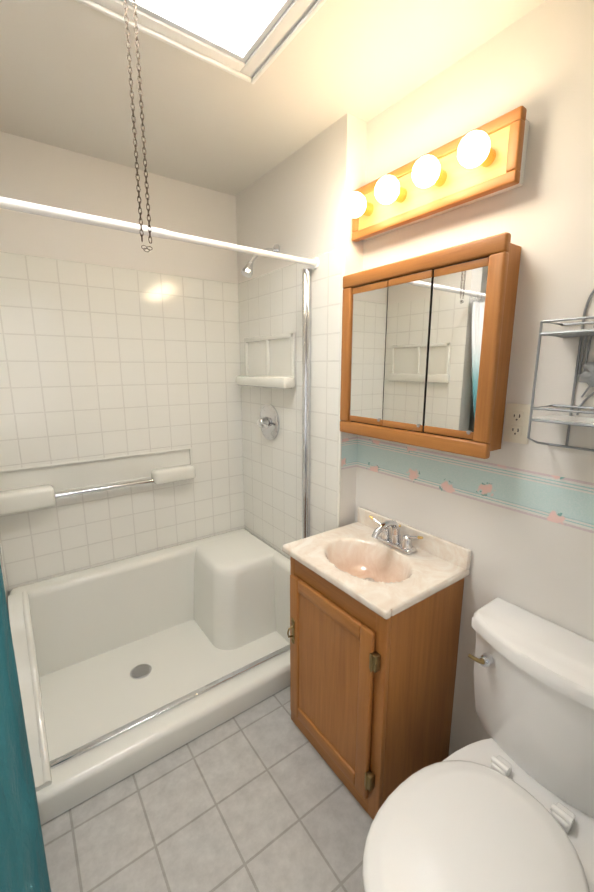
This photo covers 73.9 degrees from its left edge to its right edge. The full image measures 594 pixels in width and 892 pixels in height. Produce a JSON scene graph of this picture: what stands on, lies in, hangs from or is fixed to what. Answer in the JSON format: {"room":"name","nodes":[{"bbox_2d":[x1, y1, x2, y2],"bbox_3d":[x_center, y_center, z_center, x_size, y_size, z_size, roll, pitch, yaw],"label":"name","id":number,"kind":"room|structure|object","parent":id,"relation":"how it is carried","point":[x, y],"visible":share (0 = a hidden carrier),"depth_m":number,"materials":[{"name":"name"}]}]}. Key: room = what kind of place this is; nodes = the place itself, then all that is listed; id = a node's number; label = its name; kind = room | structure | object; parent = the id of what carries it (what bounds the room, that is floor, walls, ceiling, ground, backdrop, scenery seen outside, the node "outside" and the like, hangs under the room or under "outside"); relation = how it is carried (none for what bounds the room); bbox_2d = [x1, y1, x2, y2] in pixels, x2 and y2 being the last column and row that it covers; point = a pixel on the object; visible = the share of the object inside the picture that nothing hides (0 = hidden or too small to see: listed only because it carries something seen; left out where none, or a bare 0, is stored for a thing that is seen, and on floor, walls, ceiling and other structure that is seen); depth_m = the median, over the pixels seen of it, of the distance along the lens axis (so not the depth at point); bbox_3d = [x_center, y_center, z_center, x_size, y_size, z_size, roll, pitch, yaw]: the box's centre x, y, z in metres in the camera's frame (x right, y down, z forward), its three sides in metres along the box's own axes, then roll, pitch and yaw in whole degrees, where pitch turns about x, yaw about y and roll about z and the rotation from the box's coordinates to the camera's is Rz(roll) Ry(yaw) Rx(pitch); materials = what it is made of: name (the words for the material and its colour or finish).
{"room":"bathroom","nodes":[
{"label":"bathroom","id":0,"kind":"room"},
{"bbox_2d":[0,131,237,619],"bbox_3d":[-0.973,-0.128,1.966,2.050,2.430,0.100,-8,14,-35],"label":"wall","id":1,"kind":"structure","parent":0,"point":[35,172],"depth_m":1.80,"materials":[{"name":"white paint"}]},
{"bbox_2d":[0,252,244,590],"bbox_3d":[-0.821,-0.125,2.003,1.220,1.451,0.020,-8,14,-35],"label":"wall tile","id":2,"kind":"structure","parent":1,"relation":"attached to","point":[98,361],"depth_m":1.93,"materials":[{"name":"white tile"}]},
{"bbox_2d":[0,448,195,514],"bbox_3d":[-0.926,0.152,1.932,0.884,0.184,0.094,-8,14,-35],"label":"grab bar","id":3,"kind":"object","parent":2,"relation":"attached to","point":[24,489],"visible":1,"depth_m":1.90,"materials":[{"name":"white plastic"}]},
{"bbox_2d":[41,686,372,891],"bbox_3d":[-0.112,1.320,1.038,2.050,0.050,3.100,-8,14,-35],"label":"floor","id":4,"kind":"structure","parent":0,"point":[259,797],"depth_m":1.30,"materials":[{"name":"tile"}]},
{"bbox_2d":[8,528,290,824],"bbox_3d":[-0.594,0.873,1.873,1.205,0.502,0.763,-8,14,-35],"label":"shower pan","id":5,"kind":"object","parent":4,"relation":"on","point":[126,667],"visible":0.81,"depth_m":1.84,"materials":[{"name":"white plastic"}]},
{"bbox_2d":[282,507,471,819],"bbox_3d":[0.259,0.736,1.499,0.442,0.916,0.530,-8,14,-35],"label":"bathroom vanity","id":6,"kind":"object","parent":4,"relation":"on","point":[376,599],"visible":1,"depth_m":1.35,"materials":[{"name":"brown wood"}]},
{"bbox_2d":[362,597,593,891],"bbox_3d":[0.486,0.934,0.943,0.761,0.745,0.494,-8,14,-35],"label":"toilet","id":7,"kind":"object","parent":4,"relation":"on","point":[508,806],"visible":1,"depth_m":0.96,"materials":[{"name":"white ceramic"}]},
{"bbox_2d":[0,0,546,195],"bbox_3d":[-0.112,-1.063,0.566,2.050,0.050,3.100,-8,14,-35],"label":"ceiling","id":8,"kind":"structure","parent":0,"point":[64,76],"depth_m":1.28,"materials":[{"name":"white paint"}]},
{"bbox_2d":[75,0,326,83],"bbox_3d":[-0.313,-1.083,0.801,0.830,0.062,0.555,-8,14,-35],"label":"skylight","id":9,"kind":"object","parent":8,"relation":"attached to","point":[275,31],"depth_m":1.08,"materials":[{"name":"white paint"}]},
{"bbox_2d":[168,0,273,40],"bbox_3d":[-0.317,-1.262,0.797,0.750,0.250,0.470,-8,14,-35],"label":"skylight","id":10,"kind":"object","parent":8,"relation":"attached to","point":[239,19],"visible":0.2,"depth_m":1.13,"materials":[{"name":"white glass"}]},
{"bbox_2d":[123,0,152,251],"bbox_3d":[-0.412,-0.938,1.005,0.033,0.826,0.011,-8,14,-35],"label":"chain","id":11,"kind":"object","parent":10,"relation":"hanging from","point":[141,112],"visible":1,"depth_m":1.02,"materials":[{"name":"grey metal"}]},
{"bbox_2d":[236,113,366,526],"bbox_3d":[0.015,-0.149,2.073,0.220,2.430,0.880,-8,14,-35],"label":"wall","id":12,"kind":"structure","parent":0,"point":[293,204],"depth_m":1.68,"materials":[{"name":"white paint"}]},
{"bbox_2d":[0,197,318,268],"bbox_3d":[-0.541,-0.677,1.213,1.548,0.050,0.050,-8,14,-35],"label":"curtain rod","id":13,"kind":"object","parent":12,"relation":"attached to","point":[43,210],"visible":1,"depth_m":1.22,"materials":[{"name":"white metal"}]},
{"bbox_2d":[0,563,50,891],"bbox_3d":[-0.918,0.323,0.933,0.363,1.886,0.363,-8,14,-35],"label":"shower curtain","id":14,"kind":"object","parent":13,"relation":"hanging from","point":[23,865],"visible":1,"depth_m":1.08,"materials":[{"name":"teal fabric"}]},
{"bbox_2d":[238,246,345,558],"bbox_3d":[-0.068,-0.125,2.000,0.017,1.451,0.867,-8,14,-35],"label":"wall tile","id":15,"kind":"structure","parent":12,"relation":"attached to","point":[270,303],"depth_m":1.89,"materials":[{"name":"white tile"}]},
{"bbox_2d":[241,244,279,277],"bbox_3d":[-0.172,-0.857,1.819,0.197,0.169,0.056,-9,14,-39],"label":"shower head","id":16,"kind":"object","parent":15,"relation":"attached to","point":[247,270],"visible":0.94,"depth_m":1.78},
{"bbox_2d":[236,333,294,388],"bbox_3d":[-0.175,-0.429,2.010,0.074,0.255,0.494,-8,14,-35],"label":"soap niche","id":17,"kind":"object","parent":15,"relation":"attached to","point":[270,361],"visible":1,"depth_m":1.99,"materials":[{"name":"white plastic"}]},
{"bbox_2d":[257,404,279,439],"bbox_3d":[-0.174,-0.123,2.071,0.073,0.190,0.190,-8,14,-35],"label":"shower valve","id":18,"kind":"object","parent":15,"relation":"attached to","point":[268,422],"visible":1,"depth_m":2.05,"materials":[{"name":"silver metal"}]},
{"bbox_2d":[302,268,310,538],"bbox_3d":[0.039,0.108,1.855,0.030,1.760,0.040,-8,14,-35],"label":"trim","id":19,"kind":"structure","parent":12,"relation":"attached to","point":[306,331],"depth_m":1.78,"materials":[{"name":"silver metal"}]},
{"bbox_2d":[355,0,593,756],"bbox_3d":[0.720,0.024,1.200,0.120,2.430,1.390,-8,14,-35],"label":"wall","id":20,"kind":"structure","parent":0,"point":[537,63],"depth_m":1.12,"materials":[{"name":"white paint"}]},
{"bbox_2d":[340,232,520,458],"bbox_3d":[0.407,-0.315,1.369,0.114,0.610,0.634,-8,14,-35],"label":"upper cabinet","id":21,"kind":"object","parent":20,"relation":"attached to","point":[426,349],"visible":1,"depth_m":1.25,"materials":[{"name":"brown wood"}]},
{"bbox_2d":[344,106,528,241],"bbox_3d":[0.377,-0.828,1.255,0.177,0.176,0.619,-8,14,-35],"label":"sconce","id":22,"kind":"object","parent":20,"relation":"attached to","point":[486,160],"visible":1,"depth_m":1.17,"materials":[{"name":"brown wood"}]},
{"bbox_2d":[341,437,593,532],"bbox_3d":[0.596,0.131,1.205,0.100,0.134,1.270,-8,14,-35],"label":"wallpaper border","id":23,"kind":"object","parent":20,"relation":"attached to","point":[569,502],"depth_m":1.27,"materials":[{"name":"paper"}]},
{"bbox_2d":[503,403,530,443],"bbox_3d":[0.650,-0.066,1.167,0.009,0.116,0.072,-8,14,-35],"label":"electrical outlet plate","id":24,"kind":"object","parent":20,"relation":"attached to","point":[516,423],"visible":1,"depth_m":1.17,"materials":[{"name":"beige plastic"}]},
{"bbox_2d":[527,289,593,451],"bbox_3d":[0.791,-0.207,0.835,0.133,0.507,0.476,-8,14,-35],"label":"wire shelf rack","id":25,"kind":"object","parent":20,"relation":"attached to","point":[586,375],"visible":1,"depth_m":1.00,"materials":[{"name":"grey metal"}]},
{"bbox_3d":[-1.177,0.018,1.360,0.110,2.380,0.670,-8,14,-35],"label":"wall","id":26,"kind":"structure","parent":0,"visible":0},
{"bbox_2d":[0,547,7,607],"bbox_3d":[-1.123,0.000,1.384,0.010,1.445,0.650,-8,14,-35],"label":"wall tiles","id":27,"kind":"structure","parent":26,"relation":"attached to","point":[3,574],"depth_m":1.70,"materials":[{"name":"white tile"}]}
]}

